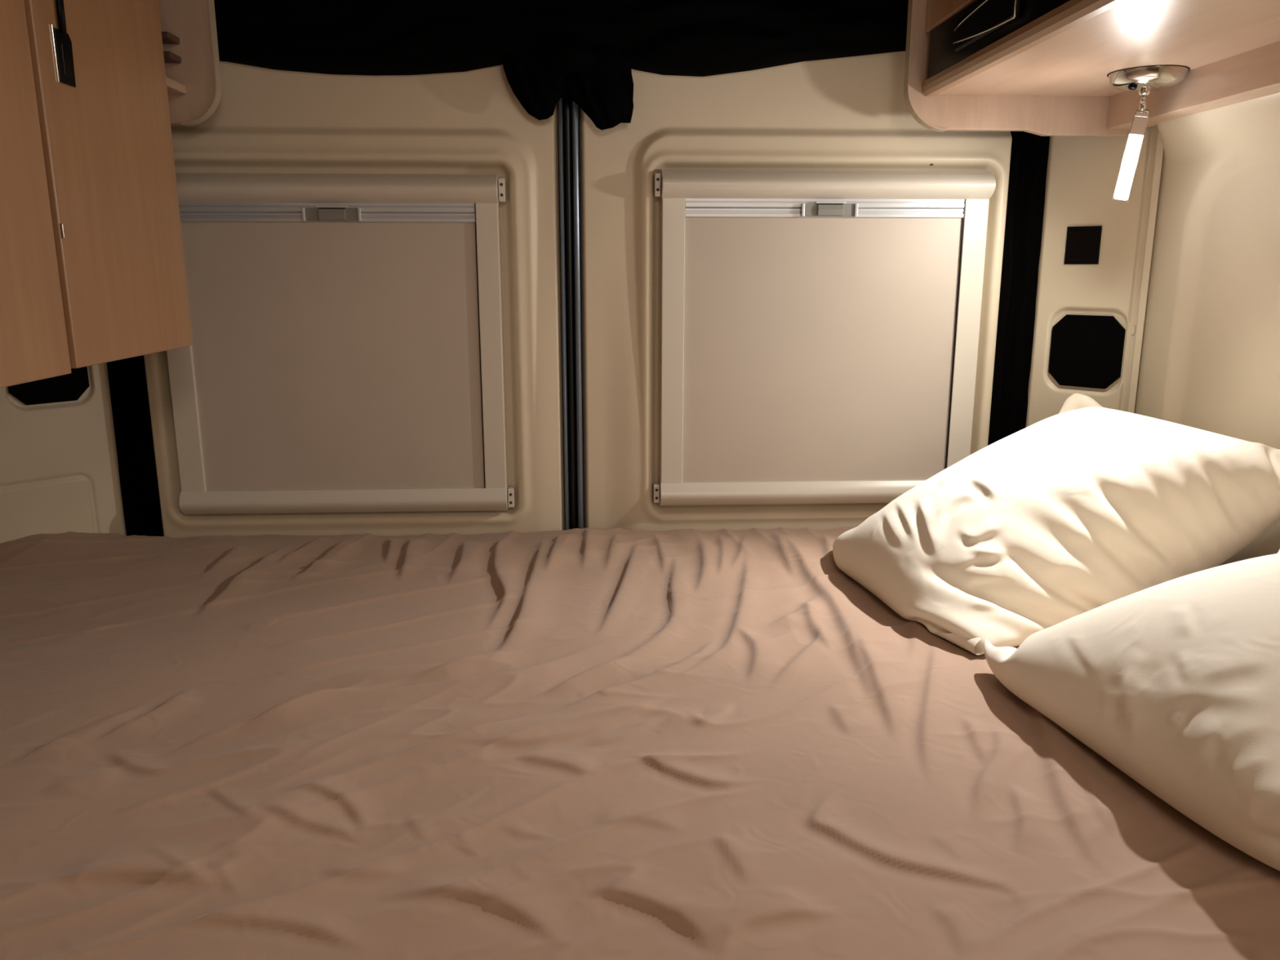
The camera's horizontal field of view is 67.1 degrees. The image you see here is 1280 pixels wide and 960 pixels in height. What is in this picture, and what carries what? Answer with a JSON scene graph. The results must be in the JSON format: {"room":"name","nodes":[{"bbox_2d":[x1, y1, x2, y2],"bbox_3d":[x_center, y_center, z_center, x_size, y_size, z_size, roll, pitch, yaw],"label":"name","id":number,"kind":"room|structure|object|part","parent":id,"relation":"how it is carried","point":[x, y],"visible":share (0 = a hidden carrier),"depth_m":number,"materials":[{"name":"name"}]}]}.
{"room":"camper van interior","nodes":[
{"label":"camper van interior","id":0,"kind":"room"},
{"bbox_2d":[578,131,1011,528],"bbox_3d":[-0.100,-0.134,1.760,2.020,1.900,0.060,-1,13,-3],"label":"wall","id":1,"kind":"structure","parent":0,"point":[1011,131],"depth_m":1.70,"materials":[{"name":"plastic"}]},
{"bbox_2d":[8,366,89,404],"bbox_3d":[-0.935,-0.185,1.519,0.011,0.128,0.115,10,16,38],"label":"air vent","id":2,"kind":"object","parent":1,"relation":"attached to","point":[68,387],"visible":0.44,"depth_m":1.53,"materials":[{"name":"black plastic"}]},
{"bbox_2d":[0,362,126,543],"bbox_3d":[-0.935,-0.261,1.523,0.049,1.550,0.256,9,15,34],"label":"trim","id":3,"kind":"structure","parent":1,"relation":"attached to","point":[60,473],"depth_m":1.55,"materials":[{"name":"beige plastic"}]},
{"bbox_2d":[106,355,164,536],"bbox_3d":[-0.846,-0.276,1.571,0.103,0.782,0.022,-1,13,-3],"label":"door gap","id":4,"kind":"object","parent":1,"relation":"hanging from","point":[127,382],"visible":0.3,"depth_m":1.62,"materials":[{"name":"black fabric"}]},
{"bbox_2d":[166,173,515,514],"bbox_3d":[-0.489,-0.213,1.574,0.550,0.549,0.056,-1,13,-3],"label":"window blind","id":5,"kind":"object","parent":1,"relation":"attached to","point":[345,354],"visible":0.89,"depth_m":1.57,"materials":[{"name":"beige fabric"}]},
{"bbox_3d":[-0.744,-0.210,1.570,0.039,0.466,0.034,-1,13,-3],"label":"rail","id":6,"kind":"part","parent":5,"relation":"part of","materials":[{"name":"beige plastic"}]},
{"bbox_3d":[-0.485,-0.418,1.520,0.086,0.020,0.005,-1,13,-3],"label":"handle","id":7,"kind":"part","parent":5,"relation":"part of","materials":[{"name":"grey plastic"}]},
{"bbox_3d":[-0.483,-0.429,1.514,0.048,0.003,0.004,-1,13,-3],"label":"clip frame","id":8,"kind":"part","parent":5,"relation":"part of","materials":[{"name":"grey plastic"}]},
{"bbox_3d":[-0.244,-0.215,1.595,0.035,0.466,0.034,-1,13,-3],"label":"rail","id":9,"kind":"part","parent":5,"relation":"part of","materials":[{"name":"beige plastic"}]},
{"bbox_2d":[143,61,565,537],"bbox_3d":[-0.475,-0.278,1.601,0.688,1.550,0.079,-1,13,-3],"label":"door","id":10,"kind":"structure","parent":1,"relation":"in","point":[264,120],"depth_m":1.54,"materials":[{"name":"beige plastic"}]},
{"bbox_2d":[558,92,583,529],"bbox_3d":[-0.115,-0.218,1.631,0.032,1.320,0.054,-1,13,-3],"label":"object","id":11,"kind":"structure","parent":1,"relation":"attached to","point":[568,110],"depth_m":1.60,"materials":[{"name":"black"}]},
{"bbox_2d":[578,51,1012,531],"bbox_3d":[0.257,-0.286,1.638,0.712,1.550,0.079,-1,13,-3],"label":"door","id":12,"kind":"structure","parent":1,"relation":"in","point":[852,113],"depth_m":1.56,"materials":[{"name":"beige plastic"}]},
{"bbox_2d":[653,168,995,505],"bbox_3d":[0.296,-0.229,1.612,0.546,0.553,0.056,-1,13,-3],"label":"window blind","id":13,"kind":"object","parent":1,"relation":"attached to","point":[820,329],"visible":0.93,"depth_m":1.60,"materials":[{"name":"beige fabric"}]},
{"bbox_3d":[0.053,-0.226,1.609,0.037,0.470,0.034,-1,13,-3],"label":"rail","id":14,"kind":"part","parent":13,"relation":"part of","materials":[{"name":"beige plastic"}]},
{"bbox_3d":[0.305,-0.436,1.558,0.086,0.020,0.005,-1,13,-3],"label":"handle","id":15,"kind":"part","parent":13,"relation":"part of","materials":[{"name":"grey plastic"}]},
{"bbox_3d":[0.306,-0.446,1.551,0.048,0.003,0.004,-1,13,-3],"label":"clip frame","id":16,"kind":"part","parent":13,"relation":"part of","materials":[{"name":"grey plastic"}]},
{"bbox_3d":[0.548,-0.231,1.634,0.039,0.470,0.034,-1,13,-3],"label":"rail","id":17,"kind":"part","parent":13,"relation":"part of","materials":[{"name":"beige plastic"}]},
{"bbox_2d":[987,131,1049,445],"bbox_3d":[0.653,-0.304,1.651,0.095,0.840,0.022,-1,13,-3],"label":"door gap","id":18,"kind":"object","parent":1,"relation":"hanging from","point":[1029,152],"visible":0.51,"depth_m":1.64,"materials":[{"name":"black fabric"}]},
{"bbox_2d":[1133,92,1279,566],"bbox_3d":[0.930,0.307,-0.232,0.168,1.900,4.120,-1,13,-3],"label":"wall","id":19,"kind":"structure","parent":0,"point":[1210,360],"depth_m":1.36,"materials":[{"name":"beige plastic"}]},
{"bbox_2d":[1064,226,1102,264],"bbox_3d":[0.722,-0.382,1.571,0.054,0.060,0.009,12,17,43],"label":"blank plate","id":20,"kind":"object","parent":19,"relation":"attached to","point":[1082,246],"visible":1,"depth_m":1.57,"materials":[{"name":"black plastic"}]},
{"bbox_2d":[903,0,1279,136],"bbox_3d":[0.629,-0.627,0.760,0.386,0.504,1.388,-1,13,-3],"label":"upper cabinet","id":21,"kind":"object","parent":19,"relation":"attached to","point":[1042,68],"visible":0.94,"depth_m":1.23,"materials":[{"name":"brown wood"}]},
{"bbox_3d":[0.436,-0.583,1.214,0.008,0.044,0.195,-1,13,-3],"label":"handle","id":22,"kind":"part","parent":21,"relation":"part of","materials":[{"name":"black plastic"}]},
{"bbox_3d":[0.469,-0.441,0.783,0.021,0.023,1.369,-1,13,-3],"label":"rail","id":23,"kind":"part","parent":21,"relation":"part of","materials":[{"name":"brown wood"}]},
{"bbox_2d":[1106,64,1190,202],"bbox_3d":[0.676,-0.463,1.302,0.098,0.164,0.098,-10,16,-38],"label":"reading lamp","id":24,"kind":"object","parent":21,"relation":"attached to","point":[1143,80],"visible":1,"depth_m":1.29,"materials":[{"name":"silver metal"}]},
{"bbox_2d":[1113,133,1143,199],"bbox_3d":[0.678,-0.434,1.338,0.018,0.086,0.050,2,13,8],"label":"diffuser","id":25,"kind":"object","parent":24,"relation":"attached to","point":[1134,144],"depth_m":1.34,"materials":[{"name":"white plastic"}]},
{"bbox_2d":[1128,84,1137,90],"bbox_3d":[0.650,-0.519,1.274,0.012,0.008,0.011,-7,14,-27],"label":"switch","id":26,"kind":"object","parent":24,"relation":"attached to","point":[1131,86],"depth_m":1.27,"materials":[{"name":"black plastic"}]},
{"bbox_2d":[1026,125,1164,427],"bbox_3d":[0.730,-0.281,1.615,0.049,1.550,0.236,-11,16,-40],"label":"trim","id":27,"kind":"structure","parent":19,"relation":"attached to","point":[1082,172],"depth_m":1.56,"materials":[{"name":"beige plastic"}]},
{"bbox_2d":[1048,314,1125,388],"bbox_3d":[0.740,-0.213,1.599,0.115,0.118,0.011,12,17,43],"label":"air vent","id":28,"kind":"object","parent":27,"relation":"in","point":[1086,351],"visible":1,"depth_m":1.59,"materials":[{"name":"black plastic"}]},
{"bbox_3d":[0.006,-0.631,-0.458,2.020,0.030,4.180,-1,13,-3],"label":"ceiling","id":29,"kind":"structure","parent":0,"visible":0},
{"bbox_2d":[213,0,908,129],"bbox_3d":[-0.124,-0.775,1.445,1.155,0.473,0.088,-1,13,-3],"label":"curtain","id":30,"kind":"object","parent":29,"relation":"hanging from","point":[587,51],"visible":0.91,"depth_m":1.46,"materials":[{"name":"black fabric"}]},
{"bbox_3d":[0.006,1.253,-0.040,2.020,0.030,4.180,-1,13,-3],"label":"floor","id":31,"kind":"structure","parent":0,"visible":0},
{"bbox_2d":[0,527,1279,959],"bbox_3d":[-0.085,0.584,1.045,1.829,0.767,1.414,-1,13,-3],"label":"bed","id":32,"kind":"object","parent":31,"relation":"on","point":[589,743],"visible":0.79,"depth_m":0.86,"materials":[{"name":"brown fabric"}]},
{"bbox_2d":[832,393,1279,654],"bbox_3d":[0.546,0.030,1.333,0.504,0.243,0.435,-3,13,-13],"label":"pillow","id":33,"kind":"object","parent":32,"relation":"on","point":[1086,506],"visible":0.94,"depth_m":1.20,"materials":[{"name":"beige fabric"}]},
{"bbox_2d":[983,549,1279,871],"bbox_3d":[0.606,0.166,0.865,0.450,0.181,0.570,-1,13,-3],"label":"pillow","id":34,"kind":"object","parent":32,"relation":"on","point":[1175,683],"visible":1,"depth_m":0.81,"materials":[{"name":"beige fabric"}]},
{"bbox_3d":[-0.959,0.328,-0.327,0.045,1.900,4.120,-1,13,-3],"label":"wall","id":35,"kind":"structure","parent":0,"visible":0},
{"bbox_2d":[0,0,71,387],"bbox_3d":[-0.791,-0.456,0.730,0.411,0.795,0.382,-1,13,-3],"label":"upper cabinet","id":36,"kind":"object","parent":35,"relation":"attached to","point":[33,342],"visible":1,"depth_m":0.93,"materials":[{"name":"brown wood"}]},
{"bbox_2d":[23,0,192,368],"bbox_3d":[-0.808,-0.535,1.076,0.415,0.791,0.308,-1,13,-3],"label":"upper cabinet","id":37,"kind":"object","parent":35,"relation":"attached to","point":[107,139],"depth_m":1.10,"materials":[{"name":"brown wood"}]},
{"bbox_2d":[55,0,66,34],"bbox_3d":[-0.596,-0.591,0.968,0.008,0.266,0.011,-1,13,-3],"label":"cord","id":38,"kind":"object","parent":37,"relation":"hanging from","point":[60,3],"visible":1,"depth_m":0.99,"materials":[{"name":"black plastic"}]},
{"bbox_3d":[-0.597,-0.439,1.001,0.004,0.056,0.034,-1,13,-3],"label":"cabinet catch","id":39,"kind":"part","parent":37,"relation":"part of","materials":[{"name":"black metal"}]},
{"bbox_2d":[158,0,222,125],"bbox_3d":[-0.811,-0.749,1.289,0.387,0.495,0.196,-1,13,-3],"label":"corner shelf","id":40,"kind":"object","parent":35,"relation":"attached to","point":[188,27],"visible":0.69,"depth_m":1.41,"materials":[{"name":"brown wood"}]}
]}

